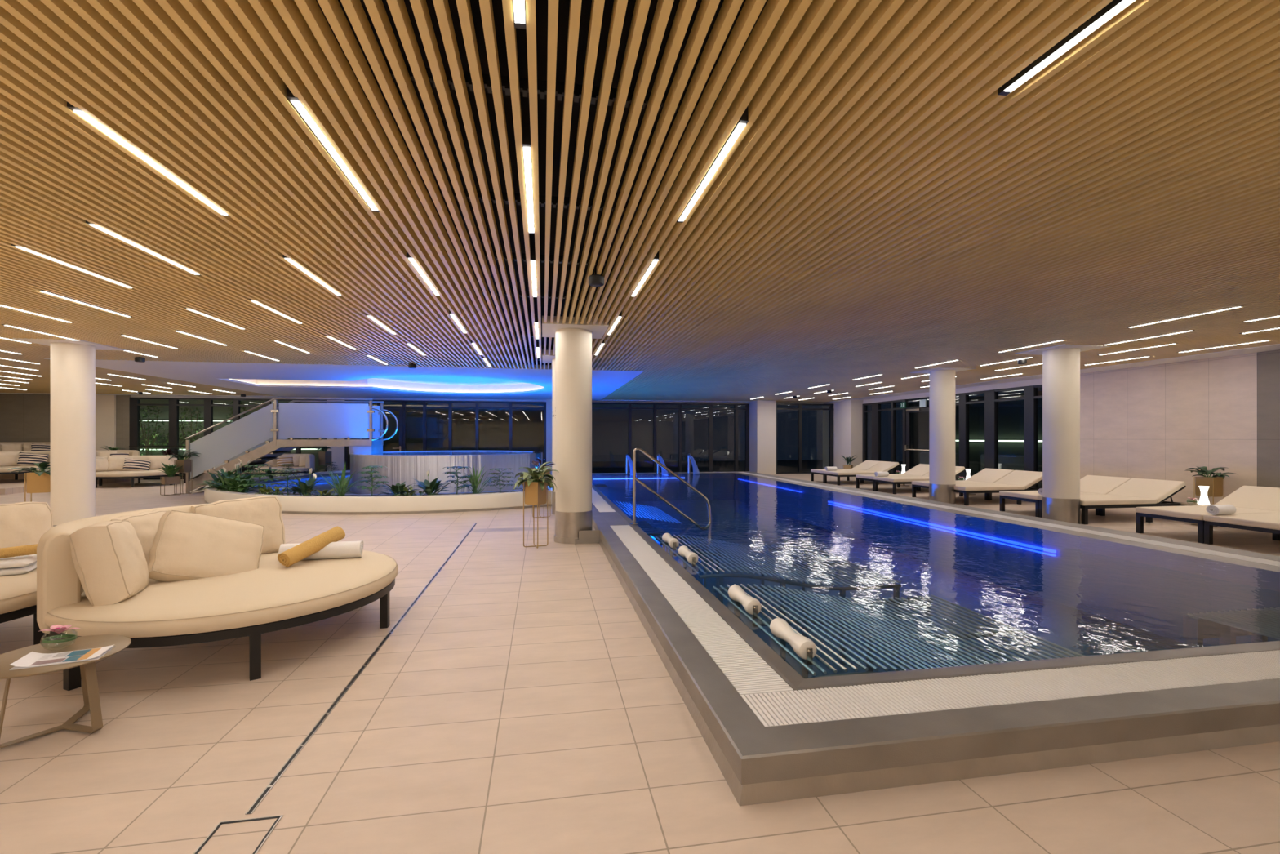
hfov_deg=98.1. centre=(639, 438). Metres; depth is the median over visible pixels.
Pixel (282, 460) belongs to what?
cushion
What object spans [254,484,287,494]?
plant
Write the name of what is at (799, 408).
window
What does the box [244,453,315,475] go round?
daybed
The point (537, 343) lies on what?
ceiling light
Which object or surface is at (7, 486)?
floor
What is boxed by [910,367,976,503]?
column
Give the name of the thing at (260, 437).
staircase
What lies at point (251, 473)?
plant
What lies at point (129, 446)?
balustrade
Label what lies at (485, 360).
ceiling light
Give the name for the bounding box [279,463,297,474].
plant
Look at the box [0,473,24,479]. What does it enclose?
floor
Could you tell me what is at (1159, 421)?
wall
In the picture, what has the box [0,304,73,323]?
ceiling light
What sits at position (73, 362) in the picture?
column
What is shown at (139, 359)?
ceiling speaker
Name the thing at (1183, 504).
side table
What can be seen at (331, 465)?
plant
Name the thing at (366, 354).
ceiling light
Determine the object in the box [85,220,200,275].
ceiling light
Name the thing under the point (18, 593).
seat cushion
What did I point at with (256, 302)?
ceiling light
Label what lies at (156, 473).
seat cushion
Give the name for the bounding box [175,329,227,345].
ceiling light
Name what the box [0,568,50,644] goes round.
daybed
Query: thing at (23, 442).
daybed
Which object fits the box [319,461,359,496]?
plant
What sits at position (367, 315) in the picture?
ceiling light
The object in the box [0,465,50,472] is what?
seat cushion
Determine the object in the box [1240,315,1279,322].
ceiling light
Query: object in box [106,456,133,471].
cushion
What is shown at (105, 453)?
cushion
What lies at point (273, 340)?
ceiling light
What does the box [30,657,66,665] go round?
print
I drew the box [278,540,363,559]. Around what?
rolled towel
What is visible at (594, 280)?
ceiling speaker
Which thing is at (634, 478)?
handrail
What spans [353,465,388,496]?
plant
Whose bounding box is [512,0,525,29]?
ceiling light
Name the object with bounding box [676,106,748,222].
ceiling light
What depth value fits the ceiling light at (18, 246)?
4.75 m
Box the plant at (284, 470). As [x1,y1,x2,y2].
[269,469,304,495]
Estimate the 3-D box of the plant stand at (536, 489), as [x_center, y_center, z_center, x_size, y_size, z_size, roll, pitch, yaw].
[-1.340,0.855,7.140,0.548,1.088,0.526,0,0,-20]
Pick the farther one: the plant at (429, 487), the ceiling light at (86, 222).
the plant at (429, 487)
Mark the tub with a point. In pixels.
(401, 467)
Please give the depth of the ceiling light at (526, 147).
3.12 m
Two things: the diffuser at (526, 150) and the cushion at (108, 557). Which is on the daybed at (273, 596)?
the cushion at (108, 557)
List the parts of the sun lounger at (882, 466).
leg, leg, mattress, frame, backrest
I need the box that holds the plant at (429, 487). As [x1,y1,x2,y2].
[411,469,454,495]
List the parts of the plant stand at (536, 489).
wire frame, wire frame, pot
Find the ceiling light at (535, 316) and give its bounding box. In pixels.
[534,315,538,339]
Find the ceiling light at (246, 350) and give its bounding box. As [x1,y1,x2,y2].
[245,350,279,360]
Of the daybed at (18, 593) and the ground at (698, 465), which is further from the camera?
the ground at (698, 465)
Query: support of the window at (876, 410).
in the wall at (1159, 421)
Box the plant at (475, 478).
[457,464,495,493]
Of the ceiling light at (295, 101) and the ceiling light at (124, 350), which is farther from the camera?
the ceiling light at (124, 350)
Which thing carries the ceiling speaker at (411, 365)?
attached to the ceiling
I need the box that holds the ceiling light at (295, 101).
[286,85,379,212]
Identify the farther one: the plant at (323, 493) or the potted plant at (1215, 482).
the plant at (323, 493)
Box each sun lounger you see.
[810,460,880,483]
[823,461,899,485]
[855,463,928,490]
[874,466,965,493]
[911,467,1013,499]
[953,470,1042,505]
[999,475,1131,516]
[1038,478,1186,524]
[1135,485,1279,542]
[1203,512,1279,544]
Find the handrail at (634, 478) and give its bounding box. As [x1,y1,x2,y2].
[630,448,711,530]
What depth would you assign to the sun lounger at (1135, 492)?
9.39 m
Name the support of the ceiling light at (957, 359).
attached to the ceiling
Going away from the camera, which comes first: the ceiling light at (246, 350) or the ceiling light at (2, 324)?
the ceiling light at (2, 324)
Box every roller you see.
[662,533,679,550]
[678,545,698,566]
[728,584,761,618]
[769,617,816,664]
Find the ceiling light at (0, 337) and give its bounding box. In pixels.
[0,337,31,343]
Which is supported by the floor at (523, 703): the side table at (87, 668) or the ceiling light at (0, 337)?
the side table at (87, 668)
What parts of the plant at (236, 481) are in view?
flower stem, flower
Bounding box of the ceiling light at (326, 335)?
[325,334,355,349]
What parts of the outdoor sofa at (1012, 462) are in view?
backrest, armrest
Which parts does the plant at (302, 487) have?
flower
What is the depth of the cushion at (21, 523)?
4.30 m
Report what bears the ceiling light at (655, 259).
attached to the ceiling
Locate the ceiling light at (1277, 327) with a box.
[1239,327,1279,333]
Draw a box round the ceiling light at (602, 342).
[594,339,604,355]
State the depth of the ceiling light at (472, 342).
9.09 m
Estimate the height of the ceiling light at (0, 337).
0.088 m
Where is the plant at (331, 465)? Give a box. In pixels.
[324,462,337,470]
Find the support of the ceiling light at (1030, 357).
attached to the ceiling
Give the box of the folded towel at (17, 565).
[0,554,36,575]
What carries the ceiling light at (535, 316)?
attached to the ceiling
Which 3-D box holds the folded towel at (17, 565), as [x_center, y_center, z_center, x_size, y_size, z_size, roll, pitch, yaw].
[-4.655,0.920,3.977,0.500,0.104,0.340,0,0,-30]
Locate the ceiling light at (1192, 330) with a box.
[1103,329,1194,345]
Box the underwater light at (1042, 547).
[834,502,1056,555]
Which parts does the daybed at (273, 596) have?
leg, backrest, frame, leg, leg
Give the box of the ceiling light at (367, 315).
[366,313,396,334]
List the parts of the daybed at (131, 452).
backrest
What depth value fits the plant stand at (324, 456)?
18.93 m
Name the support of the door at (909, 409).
in the wall at (1159, 421)
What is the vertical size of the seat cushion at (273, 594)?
0.126 m
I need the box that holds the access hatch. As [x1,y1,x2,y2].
[192,814,283,853]
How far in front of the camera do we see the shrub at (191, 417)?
20.89 m
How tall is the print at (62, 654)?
0.001 m
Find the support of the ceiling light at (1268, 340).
attached to the ceiling
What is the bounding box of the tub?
[350,450,542,493]
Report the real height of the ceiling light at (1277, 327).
0.088 m
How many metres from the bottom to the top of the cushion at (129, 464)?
0.418 m
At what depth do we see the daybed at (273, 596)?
3.27 m
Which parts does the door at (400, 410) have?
handle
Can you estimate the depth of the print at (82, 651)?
2.64 m
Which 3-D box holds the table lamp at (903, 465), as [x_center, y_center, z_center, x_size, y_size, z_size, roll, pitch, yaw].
[7.766,0.919,16.364,0.136,0.302,0.136,0,0,-10]
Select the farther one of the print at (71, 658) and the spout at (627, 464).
the spout at (627, 464)
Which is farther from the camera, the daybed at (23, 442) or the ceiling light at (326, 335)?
the daybed at (23, 442)
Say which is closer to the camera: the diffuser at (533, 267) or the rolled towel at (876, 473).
the diffuser at (533, 267)
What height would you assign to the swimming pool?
0.959 m
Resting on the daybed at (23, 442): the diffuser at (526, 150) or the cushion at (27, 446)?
the cushion at (27, 446)
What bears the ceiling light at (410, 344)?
attached to the ceiling
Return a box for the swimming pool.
[591,471,1279,805]
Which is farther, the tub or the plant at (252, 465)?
the tub
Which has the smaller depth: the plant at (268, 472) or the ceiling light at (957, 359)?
the ceiling light at (957, 359)
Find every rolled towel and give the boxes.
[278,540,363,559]
[824,466,837,471]
[874,471,888,476]
[1037,488,1042,495]
[1205,504,1235,515]
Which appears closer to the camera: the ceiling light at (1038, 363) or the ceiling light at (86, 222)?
the ceiling light at (86, 222)
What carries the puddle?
on the floor at (523, 703)
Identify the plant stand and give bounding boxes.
[6,462,50,502]
[104,445,120,449]
[159,462,182,495]
[160,448,174,455]
[165,448,200,493]
[316,446,332,470]
[514,462,558,548]
[529,457,553,518]
[842,455,856,468]
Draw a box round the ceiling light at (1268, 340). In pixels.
[1177,339,1270,352]
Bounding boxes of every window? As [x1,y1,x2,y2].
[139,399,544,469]
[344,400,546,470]
[591,402,749,472]
[776,403,833,473]
[862,399,908,473]
[955,384,1042,488]
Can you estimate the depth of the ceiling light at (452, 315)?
7.05 m
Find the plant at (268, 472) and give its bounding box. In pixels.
[265,466,279,478]
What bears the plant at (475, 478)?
in the planter
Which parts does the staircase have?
post, glass panel, glass panel, post, handrail, glass panel, handrail, post, glass panel, post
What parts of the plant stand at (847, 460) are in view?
pot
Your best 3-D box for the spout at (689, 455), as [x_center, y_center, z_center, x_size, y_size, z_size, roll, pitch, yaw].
[1.871,0.895,19.398,0.235,0.737,0.611,0,0,-26]
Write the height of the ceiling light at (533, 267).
0.088 m
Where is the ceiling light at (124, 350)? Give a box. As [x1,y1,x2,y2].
[124,350,158,357]
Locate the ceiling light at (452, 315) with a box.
[448,309,466,333]
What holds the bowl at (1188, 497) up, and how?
on the side table at (1183, 504)
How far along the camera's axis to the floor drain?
2.85 m
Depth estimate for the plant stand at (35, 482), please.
8.64 m
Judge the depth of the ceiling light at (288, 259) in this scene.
5.01 m
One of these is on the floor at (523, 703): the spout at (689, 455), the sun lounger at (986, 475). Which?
the sun lounger at (986, 475)
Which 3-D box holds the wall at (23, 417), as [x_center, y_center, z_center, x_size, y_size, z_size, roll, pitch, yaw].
[-6.418,-0.250,19.709,30.150,3.300,2.200,0,0,-10]
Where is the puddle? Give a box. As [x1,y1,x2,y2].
[472,527,546,532]
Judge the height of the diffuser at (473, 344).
0.033 m
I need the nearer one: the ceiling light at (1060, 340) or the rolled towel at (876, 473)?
the ceiling light at (1060, 340)
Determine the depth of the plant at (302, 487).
10.70 m
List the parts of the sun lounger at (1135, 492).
leg, leg, mattress, leg, frame, backrest, leg, backrest frame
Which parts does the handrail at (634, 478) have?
rail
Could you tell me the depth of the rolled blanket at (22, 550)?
4.01 m
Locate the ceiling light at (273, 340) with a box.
[273,339,308,352]
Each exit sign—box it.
[899,401,906,408]
[920,399,926,407]
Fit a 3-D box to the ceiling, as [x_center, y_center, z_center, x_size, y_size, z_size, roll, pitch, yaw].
[-4.355,-1.705,7.918,30.150,0.490,26.100,0,0,-10]
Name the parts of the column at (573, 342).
cap plate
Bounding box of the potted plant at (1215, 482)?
[1183,466,1236,503]
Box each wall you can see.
[0,393,862,475]
[862,349,1279,504]
[908,390,1042,471]
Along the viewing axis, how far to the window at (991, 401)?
15.02 m
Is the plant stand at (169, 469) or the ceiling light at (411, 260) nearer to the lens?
the ceiling light at (411, 260)
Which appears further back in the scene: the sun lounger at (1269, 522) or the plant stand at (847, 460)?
the plant stand at (847, 460)
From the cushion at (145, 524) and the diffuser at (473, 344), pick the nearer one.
the cushion at (145, 524)
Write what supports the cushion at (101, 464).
on the daybed at (132, 474)
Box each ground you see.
[178,459,915,476]
[888,471,1042,488]
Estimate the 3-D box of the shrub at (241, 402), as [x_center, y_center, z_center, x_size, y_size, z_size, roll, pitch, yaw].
[-15.512,-0.051,21.453,1.137,2.901,1.114,0,0,-10]
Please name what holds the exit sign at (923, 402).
attached to the wall at (1159, 421)
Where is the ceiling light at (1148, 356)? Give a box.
[1087,355,1150,364]
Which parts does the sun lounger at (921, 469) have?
leg, frame, mattress, backrest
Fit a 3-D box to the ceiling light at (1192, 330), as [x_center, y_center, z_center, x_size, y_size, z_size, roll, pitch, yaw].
[7.476,-1.521,8.212,0.041,0.088,1.240,0,0,-10]
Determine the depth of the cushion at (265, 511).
4.64 m
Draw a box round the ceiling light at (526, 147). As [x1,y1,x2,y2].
[522,126,534,234]
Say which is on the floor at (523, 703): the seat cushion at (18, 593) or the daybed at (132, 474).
the daybed at (132, 474)
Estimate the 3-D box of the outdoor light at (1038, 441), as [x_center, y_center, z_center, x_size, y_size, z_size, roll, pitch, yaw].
[15.219,0.100,19.922,0.110,0.080,12.000,0,0,-10]
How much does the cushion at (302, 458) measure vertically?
0.392 m
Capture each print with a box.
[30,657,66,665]
[53,651,71,657]
[62,654,83,662]
[66,648,91,656]
[77,647,102,659]
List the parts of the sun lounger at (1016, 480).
leg, mattress, leg, frame, backrest, backrest frame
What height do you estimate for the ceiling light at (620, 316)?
0.088 m
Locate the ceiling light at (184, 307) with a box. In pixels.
[184,306,245,329]
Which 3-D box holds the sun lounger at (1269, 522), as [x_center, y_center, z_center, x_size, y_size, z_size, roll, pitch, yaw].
[8.590,1.063,7.158,2.070,0.674,0.850,0,0,-10]
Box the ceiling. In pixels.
[0,0,1279,403]
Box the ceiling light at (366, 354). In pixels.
[366,354,388,364]
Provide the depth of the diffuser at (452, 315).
7.13 m
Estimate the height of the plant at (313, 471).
0.224 m
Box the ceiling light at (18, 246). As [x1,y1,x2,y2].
[11,244,133,288]
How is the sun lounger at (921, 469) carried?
on the floor at (523, 703)
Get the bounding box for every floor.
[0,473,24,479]
[0,473,1279,853]
[0,477,142,494]
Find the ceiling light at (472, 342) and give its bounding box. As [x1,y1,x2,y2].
[471,340,482,355]
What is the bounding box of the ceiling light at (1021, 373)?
[979,373,1022,379]
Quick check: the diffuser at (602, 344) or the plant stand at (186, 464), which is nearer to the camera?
the diffuser at (602, 344)
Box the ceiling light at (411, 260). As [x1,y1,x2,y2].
[407,252,439,295]
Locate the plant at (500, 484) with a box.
[485,467,515,493]
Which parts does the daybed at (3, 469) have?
leg, frame, backrest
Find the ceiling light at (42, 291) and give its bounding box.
[39,288,132,317]
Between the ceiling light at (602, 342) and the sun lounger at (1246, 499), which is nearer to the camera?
the sun lounger at (1246, 499)
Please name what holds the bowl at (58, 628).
on the side table at (87, 668)
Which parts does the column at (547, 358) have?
cap plate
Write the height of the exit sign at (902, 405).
0.200 m
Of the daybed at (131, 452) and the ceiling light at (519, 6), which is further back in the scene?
the daybed at (131, 452)
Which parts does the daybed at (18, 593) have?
frame, leg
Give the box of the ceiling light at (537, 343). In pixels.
[536,342,539,358]
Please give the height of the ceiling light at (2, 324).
0.088 m
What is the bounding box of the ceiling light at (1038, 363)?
[995,363,1042,370]
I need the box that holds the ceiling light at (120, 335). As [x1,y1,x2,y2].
[120,334,177,348]
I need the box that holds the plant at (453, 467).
[443,466,475,494]
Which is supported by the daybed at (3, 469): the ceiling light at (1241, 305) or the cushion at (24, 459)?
the cushion at (24, 459)
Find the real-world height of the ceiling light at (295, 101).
0.088 m
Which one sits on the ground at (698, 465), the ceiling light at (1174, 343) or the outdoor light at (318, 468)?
the outdoor light at (318, 468)
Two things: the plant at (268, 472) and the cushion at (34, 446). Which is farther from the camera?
the cushion at (34, 446)
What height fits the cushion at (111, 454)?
0.352 m
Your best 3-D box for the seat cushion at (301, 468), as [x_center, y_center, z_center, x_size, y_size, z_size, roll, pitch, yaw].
[-11.953,1.027,18.415,2.000,0.126,2.000,0,0,-10]
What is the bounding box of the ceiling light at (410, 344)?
[406,342,425,355]
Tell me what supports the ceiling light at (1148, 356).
attached to the ceiling
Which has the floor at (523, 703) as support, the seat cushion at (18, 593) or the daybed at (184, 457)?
the daybed at (184, 457)
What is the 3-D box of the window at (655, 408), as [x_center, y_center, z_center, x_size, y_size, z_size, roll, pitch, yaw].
[1.248,0.005,21.903,6.530,2.790,0.120,0,0,-10]
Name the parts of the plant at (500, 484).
stem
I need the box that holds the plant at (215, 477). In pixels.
[197,468,256,489]
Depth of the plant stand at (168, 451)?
18.44 m
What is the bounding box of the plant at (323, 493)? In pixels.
[303,487,339,496]
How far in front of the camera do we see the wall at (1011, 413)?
23.64 m
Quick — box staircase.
[185,397,398,493]
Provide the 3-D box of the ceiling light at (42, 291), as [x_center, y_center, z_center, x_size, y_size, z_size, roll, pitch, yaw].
[-6.115,-1.521,6.168,0.041,0.088,1.240,0,0,-10]
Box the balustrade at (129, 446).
[128,445,186,446]
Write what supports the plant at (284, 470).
in the planter
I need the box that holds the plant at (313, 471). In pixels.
[302,467,319,474]
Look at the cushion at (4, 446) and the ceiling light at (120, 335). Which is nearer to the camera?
the ceiling light at (120, 335)
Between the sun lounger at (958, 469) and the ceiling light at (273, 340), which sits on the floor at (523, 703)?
the sun lounger at (958, 469)
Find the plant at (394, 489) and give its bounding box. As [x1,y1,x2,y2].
[376,481,420,495]
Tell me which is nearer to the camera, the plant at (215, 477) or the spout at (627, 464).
the plant at (215, 477)
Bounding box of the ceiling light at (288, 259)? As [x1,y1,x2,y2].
[283,254,341,295]
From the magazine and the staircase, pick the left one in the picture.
the magazine
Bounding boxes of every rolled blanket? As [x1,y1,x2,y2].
[0,543,38,558]
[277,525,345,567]
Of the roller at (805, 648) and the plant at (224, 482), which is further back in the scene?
the plant at (224, 482)
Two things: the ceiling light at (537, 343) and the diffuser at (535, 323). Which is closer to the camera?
the diffuser at (535, 323)
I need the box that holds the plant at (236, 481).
[225,458,272,493]
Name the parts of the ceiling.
carrier rail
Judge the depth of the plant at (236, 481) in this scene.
11.45 m
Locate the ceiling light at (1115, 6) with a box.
[997,0,1135,95]
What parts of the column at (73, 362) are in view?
cap plate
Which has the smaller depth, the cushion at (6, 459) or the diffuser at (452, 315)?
the diffuser at (452, 315)
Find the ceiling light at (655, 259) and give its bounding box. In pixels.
[631,250,658,296]
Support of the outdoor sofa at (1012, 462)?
on the ground at (900, 472)
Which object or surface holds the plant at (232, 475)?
in the planter
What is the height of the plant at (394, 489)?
0.305 m
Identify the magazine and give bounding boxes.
[8,644,115,670]
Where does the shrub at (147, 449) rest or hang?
on the ground at (698, 465)
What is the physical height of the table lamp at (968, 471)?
0.302 m
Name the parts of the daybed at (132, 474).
leg, leg, backrest, frame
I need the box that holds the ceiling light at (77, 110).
[66,102,230,216]
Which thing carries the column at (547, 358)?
on the floor at (523, 703)
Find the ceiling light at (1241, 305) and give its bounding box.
[1126,305,1243,328]
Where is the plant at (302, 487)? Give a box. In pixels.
[285,467,322,495]
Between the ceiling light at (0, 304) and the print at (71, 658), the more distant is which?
the ceiling light at (0, 304)
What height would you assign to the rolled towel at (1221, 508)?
0.129 m
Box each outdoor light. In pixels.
[139,420,231,422]
[139,448,324,471]
[955,440,1042,442]
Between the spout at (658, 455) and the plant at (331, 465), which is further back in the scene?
the spout at (658, 455)
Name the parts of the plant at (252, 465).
stem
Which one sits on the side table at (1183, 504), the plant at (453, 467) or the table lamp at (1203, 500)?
the table lamp at (1203, 500)
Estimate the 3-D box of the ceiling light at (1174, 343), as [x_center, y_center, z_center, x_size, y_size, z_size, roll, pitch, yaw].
[8.257,-1.521,9.262,0.041,0.088,1.240,0,0,-10]
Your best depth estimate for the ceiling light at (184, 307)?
6.84 m
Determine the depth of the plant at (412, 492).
10.68 m
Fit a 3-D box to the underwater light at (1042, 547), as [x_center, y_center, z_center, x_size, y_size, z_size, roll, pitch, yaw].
[4.451,1.480,13.317,0.040,0.160,12.100,0,0,-10]
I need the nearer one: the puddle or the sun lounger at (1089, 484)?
the puddle
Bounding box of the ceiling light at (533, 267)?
[530,248,537,297]
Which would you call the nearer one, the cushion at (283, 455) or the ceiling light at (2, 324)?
the ceiling light at (2, 324)
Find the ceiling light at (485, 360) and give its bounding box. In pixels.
[482,355,490,366]
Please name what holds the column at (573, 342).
on the floor at (523, 703)
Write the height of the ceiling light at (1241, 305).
0.088 m
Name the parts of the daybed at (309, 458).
frame, backrest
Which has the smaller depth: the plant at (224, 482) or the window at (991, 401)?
the plant at (224, 482)
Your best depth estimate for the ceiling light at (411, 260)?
4.99 m
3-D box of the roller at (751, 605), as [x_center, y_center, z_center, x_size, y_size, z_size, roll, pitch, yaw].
[0.766,1.191,4.093,0.116,0.128,0.480,0,0,-10]
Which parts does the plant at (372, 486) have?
stem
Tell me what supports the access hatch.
on the floor at (523, 703)
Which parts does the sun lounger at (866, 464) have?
mattress, backrest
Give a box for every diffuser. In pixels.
[450,314,466,333]
[472,343,482,355]
[523,146,533,232]
[530,260,536,296]
[534,322,538,338]
[537,347,539,358]
[595,343,604,355]
[607,316,621,334]
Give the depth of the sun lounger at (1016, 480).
11.88 m
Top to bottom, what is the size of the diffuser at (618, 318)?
0.033 m
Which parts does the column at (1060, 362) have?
cap plate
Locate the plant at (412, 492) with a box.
[396,484,431,496]
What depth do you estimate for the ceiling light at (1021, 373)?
13.31 m
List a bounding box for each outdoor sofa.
[920,452,977,479]
[980,453,1042,486]
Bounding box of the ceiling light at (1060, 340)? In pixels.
[997,339,1065,352]
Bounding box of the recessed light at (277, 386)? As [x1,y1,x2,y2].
[230,378,538,392]
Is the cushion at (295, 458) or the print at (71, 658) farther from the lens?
the cushion at (295, 458)
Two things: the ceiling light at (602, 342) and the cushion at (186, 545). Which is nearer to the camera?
the cushion at (186, 545)
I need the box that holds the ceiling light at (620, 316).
[607,310,622,334]
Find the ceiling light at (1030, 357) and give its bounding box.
[981,356,1033,365]
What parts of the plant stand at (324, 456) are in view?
pot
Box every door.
[382,408,402,451]
[904,396,928,471]
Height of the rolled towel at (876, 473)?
0.129 m
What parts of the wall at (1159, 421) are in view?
dark panel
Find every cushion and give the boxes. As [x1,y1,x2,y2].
[0,443,22,451]
[0,451,20,466]
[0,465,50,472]
[0,502,53,548]
[0,568,36,613]
[17,452,48,466]
[23,443,44,450]
[31,443,50,450]
[44,550,397,637]
[69,520,149,605]
[95,458,112,471]
[95,469,178,476]
[97,450,117,456]
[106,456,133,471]
[110,453,128,456]
[110,509,166,564]
[122,457,151,471]
[147,454,173,470]
[147,510,264,581]
[191,495,285,554]
[247,466,309,472]
[257,458,276,467]
[276,455,293,466]
[280,453,293,456]
[293,454,304,466]
[298,455,306,466]
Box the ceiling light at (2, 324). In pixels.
[1,324,75,340]
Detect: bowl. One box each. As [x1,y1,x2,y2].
[40,624,79,650]
[1186,497,1198,504]
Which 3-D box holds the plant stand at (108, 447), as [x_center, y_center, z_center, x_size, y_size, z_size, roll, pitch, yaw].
[-17.428,0.743,18.392,0.665,1.002,0.668,0,0,-30]
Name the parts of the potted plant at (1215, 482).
wire frame, pot, wire frame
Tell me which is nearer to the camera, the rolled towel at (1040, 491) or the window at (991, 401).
the rolled towel at (1040, 491)
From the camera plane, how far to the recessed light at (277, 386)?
16.67 m
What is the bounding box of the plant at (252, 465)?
[238,464,279,492]
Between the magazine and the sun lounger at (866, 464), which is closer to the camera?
the magazine
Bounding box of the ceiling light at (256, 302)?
[249,298,302,324]
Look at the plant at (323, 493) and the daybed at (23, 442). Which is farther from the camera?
the daybed at (23, 442)
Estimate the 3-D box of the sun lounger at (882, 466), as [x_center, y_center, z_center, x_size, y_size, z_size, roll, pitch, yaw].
[6.840,1.063,17.156,2.070,0.674,0.850,0,0,-10]
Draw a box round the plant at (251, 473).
[240,466,257,477]
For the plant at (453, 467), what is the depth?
10.87 m
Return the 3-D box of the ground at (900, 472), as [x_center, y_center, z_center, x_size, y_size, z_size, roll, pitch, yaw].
[17.334,1.440,11.723,13.810,0.040,26.120,0,0,-10]
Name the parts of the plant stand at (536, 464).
wire frame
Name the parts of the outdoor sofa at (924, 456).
backrest, armrest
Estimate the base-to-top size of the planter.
0.320 m
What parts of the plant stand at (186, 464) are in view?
wire frame, wire frame, pot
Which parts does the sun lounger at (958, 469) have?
leg, frame, leg, mattress, backrest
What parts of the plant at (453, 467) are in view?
stem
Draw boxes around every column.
[13,337,126,526]
[542,315,608,543]
[542,350,555,514]
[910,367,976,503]
[1014,343,1111,524]
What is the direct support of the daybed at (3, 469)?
on the floor at (7, 486)
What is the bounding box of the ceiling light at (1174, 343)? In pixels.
[1097,342,1175,355]
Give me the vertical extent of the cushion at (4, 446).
0.396 m
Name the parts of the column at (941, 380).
cap plate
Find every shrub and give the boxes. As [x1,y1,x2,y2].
[139,405,168,455]
[178,407,204,459]
[222,400,249,426]
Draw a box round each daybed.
[0,441,50,451]
[0,450,50,479]
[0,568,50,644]
[36,504,397,690]
[95,449,139,479]
[95,455,178,488]
[180,457,243,482]
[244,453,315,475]
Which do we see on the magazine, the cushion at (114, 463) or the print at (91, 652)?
the print at (91, 652)
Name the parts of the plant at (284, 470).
stem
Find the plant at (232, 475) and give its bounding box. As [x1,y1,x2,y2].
[213,466,257,488]
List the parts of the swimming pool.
step plate, recliner frame, recliner frame, bench frame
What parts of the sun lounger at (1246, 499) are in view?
leg, frame, leg, mattress, backrest, leg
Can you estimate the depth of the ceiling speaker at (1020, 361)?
10.33 m
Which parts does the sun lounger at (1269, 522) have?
leg, mattress, frame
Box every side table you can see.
[0,634,131,747]
[1180,502,1217,526]
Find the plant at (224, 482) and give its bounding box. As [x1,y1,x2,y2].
[209,473,256,492]
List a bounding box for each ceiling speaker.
[134,356,145,362]
[408,362,416,368]
[588,263,604,286]
[1017,359,1026,364]
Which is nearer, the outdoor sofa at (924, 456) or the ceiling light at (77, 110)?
the ceiling light at (77, 110)
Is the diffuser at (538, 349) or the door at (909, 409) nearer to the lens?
the diffuser at (538, 349)
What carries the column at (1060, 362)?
on the floor at (523, 703)
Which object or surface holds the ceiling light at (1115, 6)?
attached to the ceiling
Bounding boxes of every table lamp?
[901,464,906,474]
[965,469,970,479]
[1198,485,1209,505]
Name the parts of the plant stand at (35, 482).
wire frame, pot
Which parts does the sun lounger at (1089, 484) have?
leg, frame, leg, mattress, leg, backrest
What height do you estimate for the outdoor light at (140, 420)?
0.060 m
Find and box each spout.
[625,453,632,475]
[656,453,668,474]
[687,453,698,474]
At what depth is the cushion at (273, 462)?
18.62 m
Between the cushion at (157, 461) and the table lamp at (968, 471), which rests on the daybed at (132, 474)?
the cushion at (157, 461)
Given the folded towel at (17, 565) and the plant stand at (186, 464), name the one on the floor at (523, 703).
the plant stand at (186, 464)
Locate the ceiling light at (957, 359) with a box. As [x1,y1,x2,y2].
[914,359,958,368]
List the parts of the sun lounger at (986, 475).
leg, frame, mattress, leg, backrest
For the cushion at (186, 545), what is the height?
0.600 m
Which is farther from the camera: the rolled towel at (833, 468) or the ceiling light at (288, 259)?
the rolled towel at (833, 468)
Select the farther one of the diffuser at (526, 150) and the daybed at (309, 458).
the daybed at (309, 458)
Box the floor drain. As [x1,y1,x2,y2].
[244,523,476,813]
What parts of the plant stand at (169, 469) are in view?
pot, wire frame, wire frame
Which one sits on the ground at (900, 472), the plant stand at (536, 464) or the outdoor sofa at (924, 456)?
the outdoor sofa at (924, 456)
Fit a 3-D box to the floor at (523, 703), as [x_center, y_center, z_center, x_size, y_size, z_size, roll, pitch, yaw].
[-4.396,1.400,7.860,30.050,0.001,26.000,0,0,-10]
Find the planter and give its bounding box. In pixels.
[204,470,551,514]

